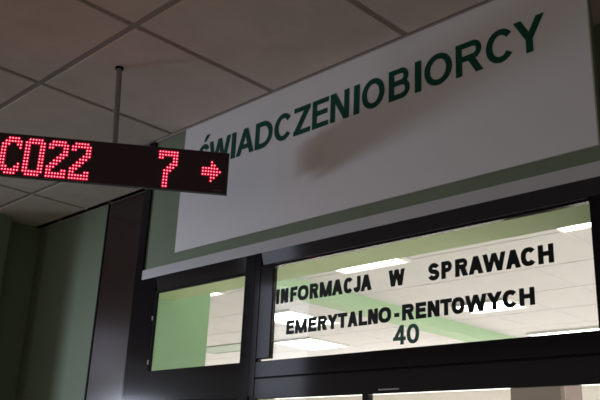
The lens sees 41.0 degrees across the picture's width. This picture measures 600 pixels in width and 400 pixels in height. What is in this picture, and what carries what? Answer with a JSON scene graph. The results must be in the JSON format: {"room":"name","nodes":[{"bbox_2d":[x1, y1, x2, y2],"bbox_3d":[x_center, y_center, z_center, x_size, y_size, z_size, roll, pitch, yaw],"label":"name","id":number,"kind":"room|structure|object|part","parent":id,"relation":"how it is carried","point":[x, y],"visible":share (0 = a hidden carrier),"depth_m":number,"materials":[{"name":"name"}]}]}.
{"room":"public hall","nodes":[
{"label":"public hall","id":0,"kind":"room"},
{"bbox_2d":[152,294,210,370],"bbox_3d":[-0.543,1.101,3.054,0.060,2.734,0.315,-16,-26,43],"label":"wall","id":1,"kind":"structure","parent":0,"point":[181,332],"depth_m":3.24,"materials":[{"name":"green paint"}]},
{"bbox_2d":[0,0,599,365],"bbox_3d":[-0.713,0.181,4.667,13.800,0.031,14.200,-16,-26,43],"label":"ceiling","id":2,"kind":"structure","parent":0,"point":[185,63],"depth_m":2.92,"materials":[{"name":"tile"}]},
{"bbox_2d":[0,66,229,195],"bbox_3d":[-0.640,-0.247,2.697,0.814,0.426,0.078,5,-19,-7],"label":"led display","id":3,"kind":"object","parent":2,"relation":"hanging from","point":[22,156],"visible":1,"depth_m":2.64,"materials":[{"name":"black plastic"}]},
{"bbox_3d":[-0.643,-0.120,2.639,0.810,0.144,0.014,5,-19,-7],"label":"panel","id":4,"kind":"part","parent":3,"relation":"part of","materials":[{"name":"black plastic"}]},
{"bbox_3d":[-0.620,-0.311,2.715,0.019,0.291,0.058,-2,-19,12],"label":"hanger rod","id":5,"kind":"part","parent":3,"relation":"part of","materials":[{"name":"grey metal"}]},
{"bbox_2d":[211,291,225,296],"bbox_3d":[-0.921,0.684,6.097,0.470,0.020,0.540,-16,-26,43],"label":"recessed light","id":6,"kind":"object","parent":2,"relation":"in","point":[223,292],"visible":0.17,"depth_m":6.15,"materials":[{"name":"white plastic"}]},
{"bbox_2d":[206,343,276,353],"bbox_3d":[-0.762,1.657,8.949,1.050,0.012,0.400,-16,-26,43],"label":"ceiling vent","id":7,"kind":"object","parent":2,"relation":"in","point":[211,349],"visible":0.56,"depth_m":9.00,"materials":[{"name":"white"}]},
{"bbox_2d":[275,309,340,327],"bbox_3d":[-0.034,1.047,7.046,0.500,0.020,0.650,-16,-26,43],"label":"recessed light","id":8,"kind":"object","parent":2,"relation":"in","point":[281,316],"visible":0.49,"depth_m":6.99,"materials":[{"name":"white plastic"}]},
{"bbox_2d":[275,312,329,325],"bbox_3d":[-0.034,1.040,7.048,0.472,0.003,0.622,-16,-26,43],"label":"diffuser","id":9,"kind":"object","parent":8,"relation":"attached to","point":[280,317],"depth_m":6.99,"materials":[{"name":"white plastic"}]},
{"bbox_2d":[274,337,349,350],"bbox_3d":[0.116,1.501,8.363,0.550,0.020,0.600,-16,-26,43],"label":"recessed light","id":10,"kind":"object","parent":2,"relation":"in","point":[308,343],"visible":0.89,"depth_m":8.38,"materials":[{"name":"white plastic"}]},
{"bbox_2d":[279,339,341,348],"bbox_3d":[0.117,1.494,8.365,0.522,0.003,0.572,-16,-26,43],"label":"diffuser","id":11,"kind":"object","parent":10,"relation":"attached to","point":[298,343],"depth_m":8.40,"materials":[{"name":"white plastic"}]},
{"bbox_2d":[335,257,410,273],"bbox_3d":[0.292,0.357,4.973,0.540,0.020,0.590,-16,-26,43],"label":"recessed light","id":12,"kind":"object","parent":2,"relation":"in","point":[404,260],"visible":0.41,"depth_m":5.15,"materials":[{"name":"white plastic"}]},
{"bbox_2d":[340,259,401,270],"bbox_3d":[0.292,0.350,4.976,0.512,0.003,0.562,-16,-26,43],"label":"diffuser","id":13,"kind":"object","parent":12,"relation":"attached to","point":[393,262],"depth_m":5.14,"materials":[{"name":"white plastic"}]},
{"bbox_2d":[450,298,529,313],"bbox_3d":[1.460,0.818,6.173,0.490,0.020,0.340,-16,-26,43],"label":"recessed light","id":14,"kind":"object","parent":2,"relation":"in","point":[488,304],"visible":0.63,"depth_m":6.20,"materials":[{"name":"white plastic"}]},
{"bbox_2d":[459,301,519,311],"bbox_3d":[1.460,0.810,6.176,0.462,0.003,0.312,-16,-26,43],"label":"diffuser","id":15,"kind":"object","parent":14,"relation":"attached to","point":[488,304],"depth_m":6.22,"materials":[{"name":"white plastic"}]},
{"bbox_2d":[526,326,598,335],"bbox_3d":[2.530,1.219,7.213,0.740,0.020,0.630,-16,-26,43],"label":"recessed light","id":16,"kind":"object","parent":2,"relation":"in","point":[593,328],"visible":0.42,"depth_m":7.07,"materials":[{"name":"white plastic"}]},
{"bbox_2d":[535,329,598,335],"bbox_3d":[2.530,1.212,7.216,0.712,0.003,0.602,-16,-26,43],"label":"diffuser","id":17,"kind":"object","parent":16,"relation":"attached to","point":[561,331],"depth_m":7.07,"materials":[{"name":"white plastic"}]},
{"bbox_2d":[555,222,590,232],"bbox_3d":[1.394,0.042,3.901,0.540,0.020,0.560,-16,-26,43],"label":"recessed light","id":18,"kind":"object","parent":2,"relation":"in","point":[586,225],"visible":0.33,"depth_m":4.20,"materials":[{"name":"white plastic"}]},
{"bbox_2d":[562,222,590,228],"bbox_3d":[1.395,0.035,3.903,0.512,0.003,0.532,-16,-26,43],"label":"diffuser","id":19,"kind":"object","parent":18,"relation":"attached to","point":[587,225],"depth_m":4.18,"materials":[{"name":"white plastic"}]},
{"bbox_2d":[0,0,599,399],"bbox_3d":[-0.697,1.150,3.218,12.200,2.734,0.400,-16,-26,43],"label":"wall","id":20,"kind":"structure","parent":0,"point":[49,276],"depth_m":4.20,"materials":[{"name":"green paint"}]},
{"bbox_2d":[40,191,144,228],"bbox_3d":[-0.957,0.011,4.151,1.580,0.008,0.006,-16,-26,43],"label":"trim","id":21,"kind":"structure","parent":20,"relation":"attached to","point":[144,191],"depth_m":4.37,"materials":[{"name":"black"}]},
{"bbox_2d":[84,192,143,399],"bbox_3d":[-0.718,0.434,3.725,0.832,1.043,0.015,-16,-26,43],"label":"pillar","id":22,"kind":"structure","parent":20,"relation":"attached to","point":[110,333],"depth_m":3.89,"materials":[{"name":"black metal"}]},
{"bbox_2d":[121,142,157,399],"bbox_3d":[-0.665,1.057,2.941,0.047,2.734,0.030,-16,-26,43],"label":"trim","id":23,"kind":"structure","parent":20,"relation":"attached to","point":[140,265],"depth_m":3.18,"materials":[{"name":"black metal"}]},
{"bbox_2d":[128,254,255,399],"bbox_3d":[-0.405,0.777,2.760,0.674,1.110,0.026,-16,-26,43],"label":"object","id":24,"kind":"structure","parent":20,"relation":"in","point":[223,381],"depth_m":2.84,"materials":[{"name":"black metal"}]},
{"bbox_3d":[-0.412,1.000,2.687,0.674,0.641,0.018,-16,-26,43],"label":"blind panel","id":25,"kind":"part","parent":24,"relation":"part of","materials":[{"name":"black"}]},
{"bbox_2d":[156,0,493,142],"bbox_3d":[0.070,-0.430,2.719,1.886,0.008,0.009,-16,-26,43],"label":"trim","id":26,"kind":"structure","parent":20,"relation":"attached to","point":[488,1],"depth_m":2.69,"materials":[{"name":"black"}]},
{"bbox_2d":[142,161,599,279],"bbox_3d":[0.051,0.111,2.526,1.888,0.039,0.013,-16,-26,43],"label":"trim","id":27,"kind":"structure","parent":20,"relation":"attached to","point":[590,170],"depth_m":2.30,"materials":[{"name":"grey metal"}]},
{"bbox_2d":[175,0,599,252],"bbox_3d":[0.131,-0.206,2.564,1.678,0.510,0.012,-16,-26,43],"label":"sign board","id":28,"kind":"object","parent":20,"relation":"attached to","point":[494,86],"visible":0.92,"depth_m":2.37,"materials":[{"name":"white plastic"}]},
{"bbox_2d":[276,278,514,341],"bbox_3d":[1.379,1.150,7.041,0.200,0.097,7.613,-16,-26,43],"label":"trim","id":29,"kind":"structure","parent":20,"relation":"attached to","point":[345,302],"depth_m":6.33,"materials":[{"name":"green paint"}]},
{"bbox_2d":[248,176,599,399],"bbox_3d":[0.274,0.301,2.217,1.221,0.500,0.018,-16,-26,43],"label":"window","id":30,"kind":"structure","parent":20,"relation":"in","point":[565,359],"depth_m":2.13,"materials":[{"name":"black"}]},
{"bbox_2d":[261,385,586,399],"bbox_3d":[0.258,0.816,2.043,1.213,0.632,0.022,-16,-26,43],"label":"window","id":31,"kind":"structure","parent":20,"relation":"in","point":[367,396],"depth_m":2.21,"materials":[{"name":"black"}]},
{"bbox_2d":[159,204,590,300],"bbox_3d":[0.110,-0.102,2.670,1.879,0.649,0.143,-16,-26,43],"label":"wall","id":32,"kind":"structure","parent":0,"point":[576,215],"depth_m":2.32,"materials":[{"name":"green paint"}]},
{"bbox_2d":[266,385,599,399],"bbox_3d":[4.049,3.385,9.161,13.200,2.734,0.100,-16,-26,43],"label":"wall","id":33,"kind":"structure","parent":0,"point":[589,392],"depth_m":11.31,"materials":[{"name":"beige paint"}]},
{"bbox_3d":[1.265,3.707,6.151,13.200,0.050,7.639,-16,-26,43],"label":"floor","id":34,"kind":"structure","parent":0,"visible":0},
{"bbox_2d":[510,386,582,399],"bbox_3d":[1.528,2.139,4.831,0.380,2.090,0.262,-16,-26,43],"label":"tall cabinet","id":35,"kind":"object","parent":34,"relation":"on","point":[566,392],"visible":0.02,"depth_m":5.04,"materials":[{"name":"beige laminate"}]},
{"bbox_3d":[1.452,2.083,4.786,0.345,2.000,0.017,-16,-26,43],"label":"door","id":36,"kind":"part","parent":35,"relation":"part of","materials":[{"name":"beige laminate"}]}
]}

